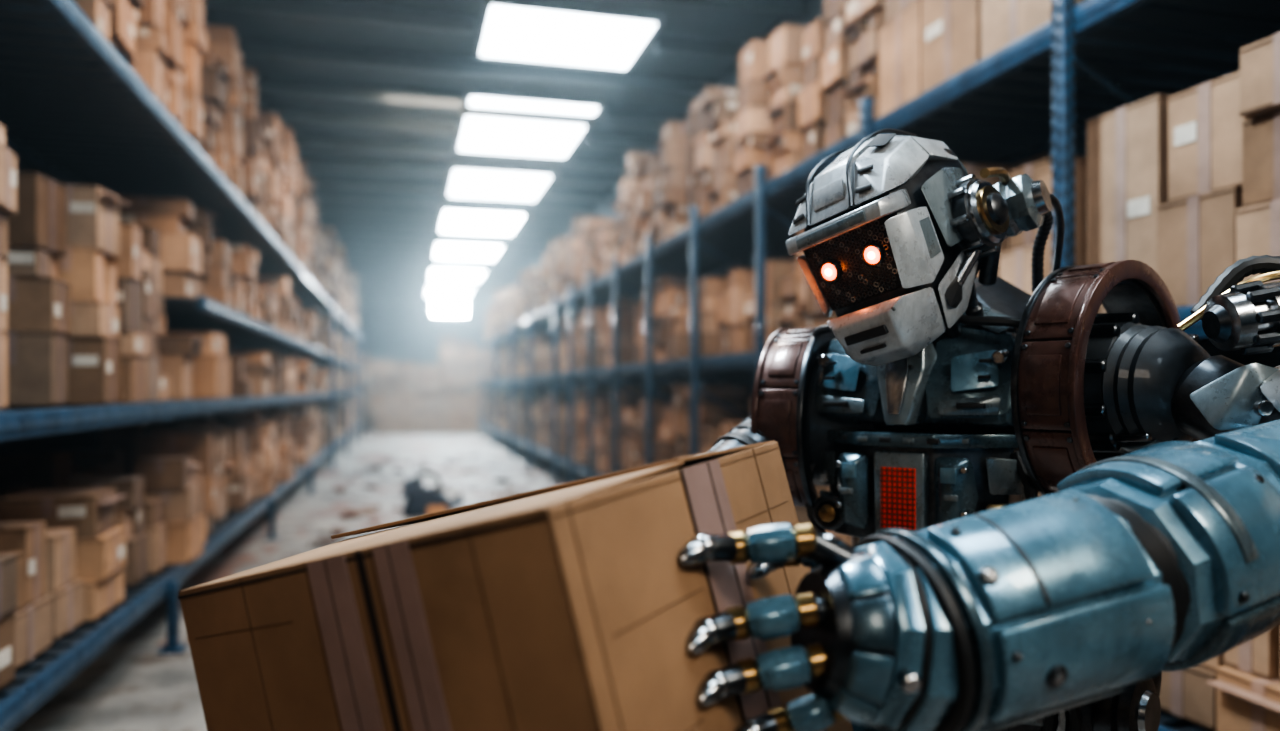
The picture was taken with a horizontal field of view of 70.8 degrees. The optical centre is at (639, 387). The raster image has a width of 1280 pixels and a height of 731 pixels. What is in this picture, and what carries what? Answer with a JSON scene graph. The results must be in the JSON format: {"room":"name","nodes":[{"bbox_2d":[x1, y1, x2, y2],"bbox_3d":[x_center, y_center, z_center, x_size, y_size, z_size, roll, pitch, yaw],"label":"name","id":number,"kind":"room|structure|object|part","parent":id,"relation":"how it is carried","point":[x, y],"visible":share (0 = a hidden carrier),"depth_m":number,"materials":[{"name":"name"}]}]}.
{"room":"workspace","nodes":[
{"label":"workspace","id":0,"kind":"room"},
{"bbox_2d":[0,156,285,453],"bbox_3d":[-7.304,-1.150,16.697,0.200,5.300,46.000,0,0,-15],"label":"wall","id":1,"kind":"structure","parent":0,"point":[87,439],"depth_m":7.28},
{"bbox_2d":[12,430,585,730],"bbox_3d":[-4.063,1.600,17.543,6.900,0.200,46.400,0,0,-15],"label":"floor","id":2,"kind":"structure","parent":0,"point":[128,686],"depth_m":9.15,"materials":[{"name":"concrete"}]},
{"bbox_2d":[0,0,364,730],"bbox_3d":[-5.332,-0.100,13.129,1.245,3.200,31.300,0,0,-15],"label":"rack","id":3,"kind":"object","parent":2,"relation":"on","point":[72,107],"visible":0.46,"depth_m":5.24,"materials":[{"name":"blue metal"}]},
{"bbox_2d":[0,0,357,688],"bbox_3d":[-5.246,-1.175,13.062,1.106,4.511,30.748,0,0,-15],"label":"cardboard boxes","id":4,"kind":"object","parent":3,"relation":"on","point":[87,272],"visible":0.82,"depth_m":5.51},
{"bbox_2d":[340,334,488,433],"bbox_3d":[-7.883,-0.209,31.172,5.399,3.418,3.211,0,0,-15],"label":"cardboard boxes","id":5,"kind":"object","parent":2,"relation":"on","point":[448,392],"visible":0.83,"depth_m":31.50},
{"bbox_2d":[295,453,535,554],"bbox_3d":[-2.414,1.465,11.547,3.249,0.068,16.585,0,0,-15],"label":"litter","id":6,"kind":"object","parent":2,"relation":"on","point":[335,530],"visible":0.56,"depth_m":13.19,"materials":[{"name":"paper"}]},
{"bbox_2d":[402,471,463,517],"bbox_3d":[-2.437,1.240,10.590,0.709,0.520,0.464,0,0,-15],"label":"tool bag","id":7,"kind":"object","parent":2,"relation":"on","point":[419,501],"visible":0.95,"depth_m":10.47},
{"bbox_2d":[477,0,1279,730],"bbox_3d":[-0.862,0.010,14.554,1.245,2.980,31.800,0,0,-15],"label":"rack","id":8,"kind":"object","parent":2,"relation":"on","point":[1037,94],"visible":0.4,"depth_m":4.37,"materials":[{"name":"blue metal"}]},
{"bbox_2d":[483,0,1279,730],"bbox_3d":[-0.865,-0.815,14.430,1.045,3.790,31.181,0,0,-15],"label":"cardboard boxes","id":9,"kind":"object","parent":8,"relation":"on","point":[1185,185],"visible":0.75,"depth_m":5.24},
{"bbox_2d":[677,128,1279,730],"bbox_3d":[0.467,0.507,1.570,1.265,1.986,1.220,0,0,-22],"label":"robot","id":10,"kind":"object","parent":2,"relation":"on","point":[939,398],"visible":0.93,"depth_m":1.46,"materials":[{"name":"blue metal"}]},
{"bbox_2d":[178,440,852,730],"bbox_3d":[-0.149,0.358,1.161,0.708,0.574,0.530,0,0,34],"label":"cardboard box","id":11,"kind":"object","parent":10,"relation":"attached to","point":[570,606],"visible":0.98,"depth_m":0.92,"materials":[{"name":"brown cardboard"}]},
{"bbox_3d":[0.115,0.159,1.711,0.207,0.274,0.779,0,0,37],"label":"arm","id":12,"kind":"part","parent":10,"relation":"part of","materials":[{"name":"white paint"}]},
{"bbox_3d":[0.804,0.187,1.209,0.714,0.317,0.254,0,0,-28],"label":"arm","id":13,"kind":"part","parent":10,"relation":"part of","materials":[{"name":"blue metal"}]},
{"bbox_2d":[351,304,490,405],"bbox_3d":[-9.897,-1.150,39.894,6.900,5.300,0.200,0,0,-15],"label":"wall","id":14,"kind":"structure","parent":0,"point":[397,333],"depth_m":39.72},
{"bbox_2d":[204,0,782,296],"bbox_3d":[-4.063,-3.900,17.543,6.900,0.200,46.400,0,0,-15],"label":"ceiling","id":15,"kind":"structure","parent":0,"point":[684,21],"depth_m":11.05,"materials":[{"name":"metal"}]},
{"bbox_2d":[429,281,468,316],"bbox_3d":[-6.716,-3.149,31.666,1.394,1.283,0.430,0,0,-15],"label":"lamp","id":16,"kind":"object","parent":15,"relation":"hanging from","point":[440,305],"visible":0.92,"depth_m":31.48,"materials":[{"name":"white glass"}]},
{"bbox_2d":[424,287,475,297],"bbox_3d":[-7.486,-3.765,35.248,1.790,0.070,3.717,0,0,-15],"label":"ceiling light panel","id":17,"kind":"object","parent":15,"relation":"attached to","point":[429,291],"depth_m":34.98,"materials":[{"name":"white plastic"}]},
{"bbox_2d":[428,269,487,281],"bbox_3d":[-6.076,-3.765,29.849,1.790,0.070,3.510,0,0,-15],"label":"ceiling light panel","id":18,"kind":"object","parent":15,"relation":"attached to","point":[434,274],"depth_m":30.00,"materials":[{"name":"white plastic"}]},
{"bbox_2d":[432,244,504,260],"bbox_3d":[-4.758,-3.765,24.799,1.790,0.070,2.994,0,0,-15],"label":"ceiling light panel","id":19,"kind":"object","parent":15,"relation":"attached to","point":[441,251],"depth_m":24.91,"materials":[{"name":"white plastic"}]},
{"bbox_2d":[438,207,527,235],"bbox_3d":[-3.635,-3.765,20.499,1.790,0.070,2.787,0,0,-15],"label":"ceiling light panel","id":20,"kind":"object","parent":15,"relation":"attached to","point":[452,220],"depth_m":20.27,"materials":[{"name":"white plastic"}]},
{"bbox_2d":[445,165,555,201],"bbox_3d":[-2.643,-3.765,16.699,1.790,0.070,2.374,0,0,-15],"label":"ceiling light panel","id":21,"kind":"object","parent":15,"relation":"attached to","point":[467,182],"depth_m":16.51,"materials":[{"name":"white plastic"}]},
{"bbox_2d":[204,0,803,306],"bbox_3d":[-4.088,-3.710,17.639,6.500,0.180,45.100,0,0,-15],"label":"ceiling beams","id":22,"kind":"structure","parent":15,"relation":"attached to","point":[391,268],"depth_m":13.31,"materials":[{"name":"grey metal"}]},
{"bbox_2d":[455,111,590,158],"bbox_3d":[-1.808,-3.765,13.499,1.790,0.070,1.960,0,0,-15],"label":"ceiling light panel","id":23,"kind":"object","parent":15,"relation":"attached to","point":[479,132],"depth_m":13.31,"materials":[{"name":"white plastic"}]},
{"bbox_2d":[465,90,603,117],"bbox_3d":[-1.404,-3.765,11.949,1.790,0.070,0.513,0,0,-15],"label":"ceiling light panel","id":24,"kind":"object","parent":15,"relation":"attached to","point":[474,99],"depth_m":11.89,"materials":[{"name":"white plastic"}]},
{"bbox_2d":[475,0,663,71],"bbox_3d":[-0.810,-3.765,9.674,1.790,0.070,1.495,0,0,-15],"label":"ceiling light panel","id":25,"kind":"object","parent":15,"relation":"attached to","point":[526,31],"depth_m":9.55,"materials":[{"name":"white plastic"}]},
{"bbox_2d":[491,0,1279,401],"bbox_3d":[-0.821,-1.150,18.389,0.200,5.300,46.000,0,0,-15],"label":"wall","id":26,"kind":"structure","parent":0,"point":[813,9],"depth_m":10.75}
]}

